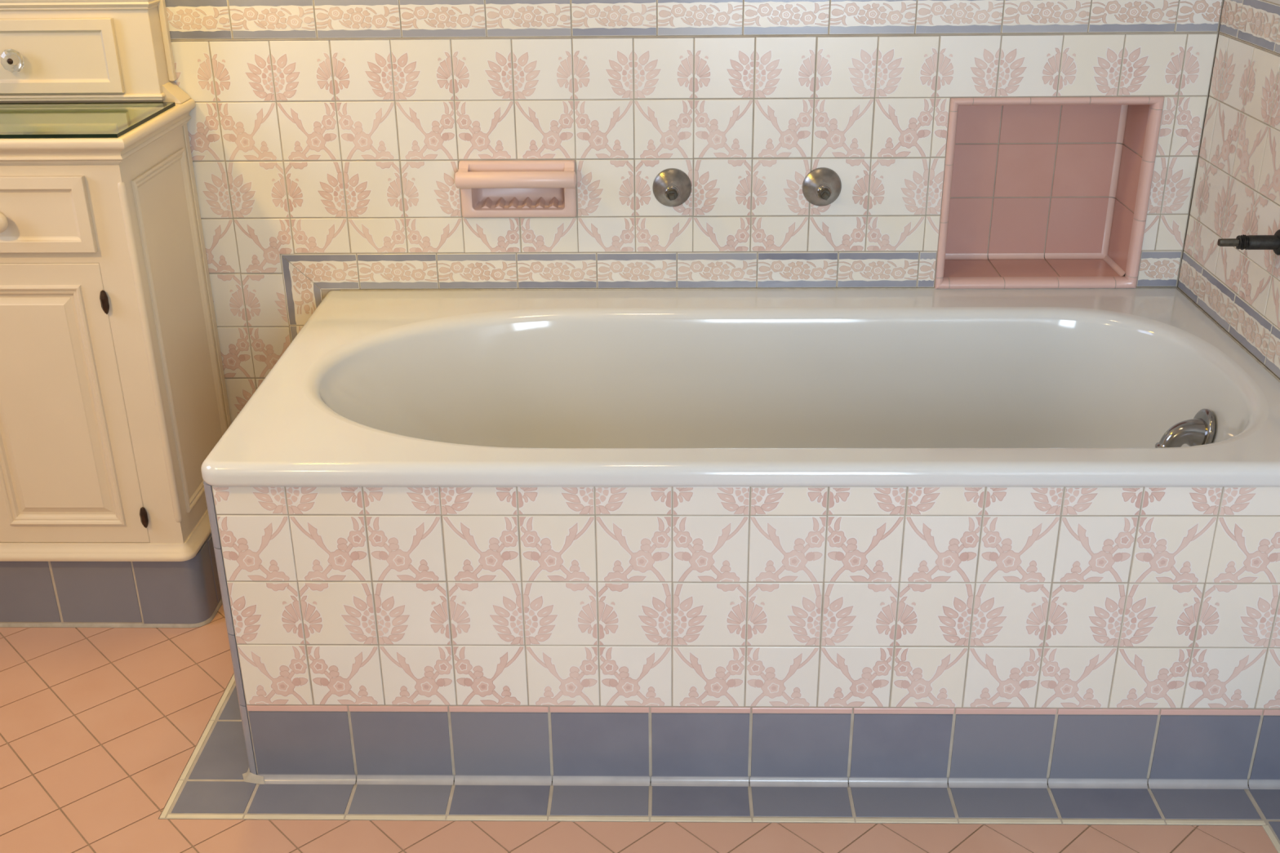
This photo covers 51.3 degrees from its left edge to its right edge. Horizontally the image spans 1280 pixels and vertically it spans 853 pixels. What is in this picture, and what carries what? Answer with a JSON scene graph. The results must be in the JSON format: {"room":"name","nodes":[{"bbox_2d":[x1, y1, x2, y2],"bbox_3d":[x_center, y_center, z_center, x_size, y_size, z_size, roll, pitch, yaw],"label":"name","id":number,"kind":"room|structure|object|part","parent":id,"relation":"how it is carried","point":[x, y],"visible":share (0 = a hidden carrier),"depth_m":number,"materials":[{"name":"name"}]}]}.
{"room":"bathroom","nodes":[
{"label":"bathroom","id":0,"kind":"room"},
{"bbox_2d":[0,603,1277,852],"bbox_3d":[-0.576,0.993,1.173,3.108,0.080,3.508,0,24,1],"label":"floor","id":1,"kind":"structure","parent":0,"point":[100,727],"depth_m":2.02,"materials":[{"name":"orange tile"}]},
{"bbox_2d":[0,98,231,627],"bbox_3d":[-1.170,-0.101,2.419,0.746,0.909,0.354,0,24,1],"label":"vanity cabinet","id":2,"kind":"object","parent":1,"relation":"on","point":[113,398],"visible":0.87,"depth_m":2.31,"materials":[{"name":"beige paint"}]},
{"bbox_3d":[-1.031,-0.330,2.135,0.038,0.038,0.029,0,24,1],"label":"knob","id":3,"kind":"part","parent":2,"relation":"part of","materials":[{"name":"beige paint"}]},
{"bbox_3d":[-1.026,-0.341,2.146,0.282,0.124,0.013,0,24,1],"label":"drawer","id":4,"kind":"part","parent":2,"relation":"part of","materials":[{"name":"beige paint"}]},
{"bbox_3d":[-1.026,-0.029,2.293,0.284,0.522,0.012,0,24,1],"label":"door","id":5,"kind":"part","parent":2,"relation":"part of","materials":[{"name":"beige paint"}]},
{"bbox_2d":[0,102,175,137],"bbox_3d":[-1.178,-0.508,2.209,0.730,0.006,0.266,0,24,1],"label":"countertop","id":6,"kind":"structure","parent":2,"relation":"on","point":[110,119],"depth_m":2.20,"materials":[{"name":"green"}]},
{"bbox_3d":[-1.185,-0.100,2.268,0.722,0.737,0.007,0,24,1],"label":"frame","id":7,"kind":"part","parent":2,"relation":"part of","materials":[{"name":"beige paint"}]},
{"bbox_2d":[0,0,190,103],"bbox_3d":[-1.178,-0.802,2.248,0.739,0.510,0.095,0,24,1],"label":"hutch","id":8,"kind":"object","parent":2,"relation":"on","point":[51,51],"visible":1,"depth_m":2.29,"materials":[{"name":"beige paint"}]},
{"bbox_3d":[-1.076,-0.629,2.286,0.040,0.040,0.027,0,24,1],"label":"knob","id":9,"kind":"part","parent":8,"relation":"part of","materials":[{"name":"clear glass"}]},
{"bbox_3d":[-1.075,-0.638,2.297,0.353,0.124,0.010,0,24,1],"label":"drawer","id":10,"kind":"part","parent":8,"relation":"part of","materials":[{"name":"beige paint"}]},
{"bbox_3d":[-1.188,-0.731,2.293,0.716,0.022,0.070,0,24,1],"label":"moulding","id":11,"kind":"part","parent":8,"relation":"part of","materials":[{"name":"beige paint"}]},
{"bbox_3d":[-1.188,-0.587,2.359,0.713,0.010,0.067,0,24,1],"label":"moulding","id":12,"kind":"part","parent":8,"relation":"part of","materials":[{"name":"beige paint"}]},
{"bbox_3d":[-1.174,-0.498,2.248,0.746,0.044,0.342,0,24,1],"label":"cornice","id":13,"kind":"part","parent":2,"relation":"part of","materials":[{"name":"beige paint"}]},
{"bbox_3d":[-1.170,0.163,2.547,0.740,0.031,0.336,0,24,1],"label":"moulding","id":14,"kind":"part","parent":2,"relation":"part of","materials":[{"name":"beige paint"}]},
{"bbox_3d":[-0.818,-0.172,2.398,0.006,0.608,0.245,0,24,1],"label":"panel","id":15,"kind":"part","parent":2,"relation":"part of","materials":[{"name":"beige paint"}]},
{"bbox_2d":[159,673,1279,852],"bbox_3d":[0.118,0.955,1.144,1.710,0.002,3.494,0,24,1],"label":"trim","id":16,"kind":"structure","parent":1,"relation":"on","point":[211,785],"depth_m":2.01,"materials":[{"name":"tile"}]},
{"bbox_2d":[203,480,1279,789],"bbox_3d":[0.198,0.169,2.271,1.630,0.511,0.790,0,24,1],"label":"tub apron","id":17,"kind":"object","parent":1,"relation":"on","point":[860,637],"visible":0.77,"depth_m":1.94,"materials":[{"name":"beige tile"}]},
{"bbox_3d":[-0.603,0.309,1.974,0.014,0.510,0.028,0,24,1],"label":"corner trim","id":18,"kind":"part","parent":17,"relation":"part of","materials":[{"name":"white tile"}]},
{"bbox_2d":[200,286,1279,487],"bbox_3d":[0.198,0.078,2.246,1.606,0.400,0.768,0,24,1],"label":"bathtub","id":19,"kind":"object","parent":17,"relation":"on","point":[877,386],"visible":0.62,"depth_m":2.40,"materials":[{"name":"white ceramic"}]},
{"bbox_2d":[1155,408,1215,448],"bbox_3d":[0.885,0.010,2.170,0.080,0.079,0.074,0,24,1],"label":"tub spout","id":20,"kind":"object","parent":19,"relation":"attached to","point":[1198,430],"visible":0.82,"depth_m":2.15,"materials":[{"name":"silver metal"}]},
{"bbox_3d":[0.200,0.423,1.998,1.589,0.012,0.012,0,24,1],"label":"pink trim","id":21,"kind":"part","parent":17,"relation":"part of","materials":[{"name":"tile"}]},
{"bbox_2d":[170,0,1223,423],"bbox_3d":[-0.551,-0.916,2.341,3.108,2.450,0.191,0,24,1],"label":"wall","id":22,"kind":"structure","parent":0,"point":[350,146],"depth_m":2.40,"materials":[{"name":"beige tile"}]},
{"bbox_2d":[454,160,576,217],"bbox_3d":[-0.224,-0.436,2.443,0.219,0.104,0.094,0,24,1],"label":"soap dish","id":23,"kind":"object","parent":22,"relation":"attached to","point":[504,188],"visible":1,"depth_m":2.43,"materials":[{"name":"pink ceramic"}]},
{"bbox_2d":[652,168,691,206],"bbox_3d":[0.058,-0.422,2.404,0.072,0.072,0.076,0,24,1],"label":"valve","id":24,"kind":"object","parent":22,"relation":"attached to","point":[672,187],"visible":1,"depth_m":2.42,"materials":[{"name":"silver metal"}]},
{"bbox_3d":[0.058,-0.413,2.384,0.019,0.019,0.030,0,24,1],"label":"valve stem","id":25,"kind":"part","parent":24,"relation":"part of","materials":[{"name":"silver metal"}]},
{"bbox_2d":[164,0,1222,40],"bbox_3d":[0.078,-0.714,2.314,1.846,0.072,0.003,0,24,1],"label":"trim","id":26,"kind":"structure","parent":22,"relation":"attached to","point":[188,20],"depth_m":2.31,"materials":[{"name":"beige tile"}]},
{"bbox_2d":[280,250,1181,342],"bbox_3d":[0.167,-0.055,2.608,1.680,0.591,0.003,0,24,1],"label":"trim","id":27,"kind":"structure","parent":22,"relation":"attached to","point":[1157,268],"depth_m":2.50,"materials":[{"name":"beige tile"}]},
{"bbox_2d":[802,167,841,205],"bbox_3d":[0.331,-0.423,2.398,0.072,0.072,0.076,0,24,1],"label":"valve","id":28,"kind":"object","parent":22,"relation":"attached to","point":[821,186],"visible":1,"depth_m":2.42,"materials":[{"name":"silver metal"}]},
{"bbox_3d":[0.331,-0.413,2.377,0.019,0.019,0.030,0,24,1],"label":"valve stem","id":29,"kind":"part","parent":28,"relation":"part of","materials":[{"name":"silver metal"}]},
{"bbox_2d":[934,96,1164,288],"bbox_3d":[0.742,-0.451,2.495,0.375,0.354,0.158,0,24,1],"label":"wall niche","id":30,"kind":"object","parent":22,"relation":"attached to","point":[1039,193],"visible":0.86,"depth_m":2.54,"materials":[{"name":"pink tile"}]},
{"bbox_2d":[1177,0,1279,379],"bbox_3d":[1.026,-0.201,0.706,0.121,2.450,3.696,0,24,1],"label":"wall","id":31,"kind":"structure","parent":0,"point":[1236,190],"depth_m":2.22,"materials":[{"name":"beige tile"}]},
{"bbox_2d":[1177,251,1279,377],"bbox_3d":[0.999,-0.137,2.131,0.003,0.069,0.766,0,24,1],"label":"trim","id":32,"kind":"structure","parent":31,"relation":"attached to","point":[1245,323],"depth_m":2.25,"materials":[{"name":"beige tile"}]},
{"bbox_2d":[1217,229,1279,255],"bbox_3d":[0.950,-0.287,2.074,0.097,0.040,0.040,0,24,1],"label":"pipe","id":33,"kind":"object","parent":31,"relation":"attached to","point":[1242,242],"visible":1,"depth_m":2.07,"materials":[{"name":"metal"}]},
{"bbox_3d":[0.916,-0.287,2.075,0.028,0.012,0.012,0,24,1],"label":"square stem","id":34,"kind":"part","parent":33,"relation":"part of","materials":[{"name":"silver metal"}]},
{"bbox_2d":[1218,0,1279,55],"bbox_3d":[0.967,0.001,0.698,0.003,0.072,3.495,0,24,1],"label":"trim","id":35,"kind":"structure","parent":31,"relation":"attached to","point":[1255,22],"depth_m":2.17,"materials":[{"name":"beige tile"}]}
]}

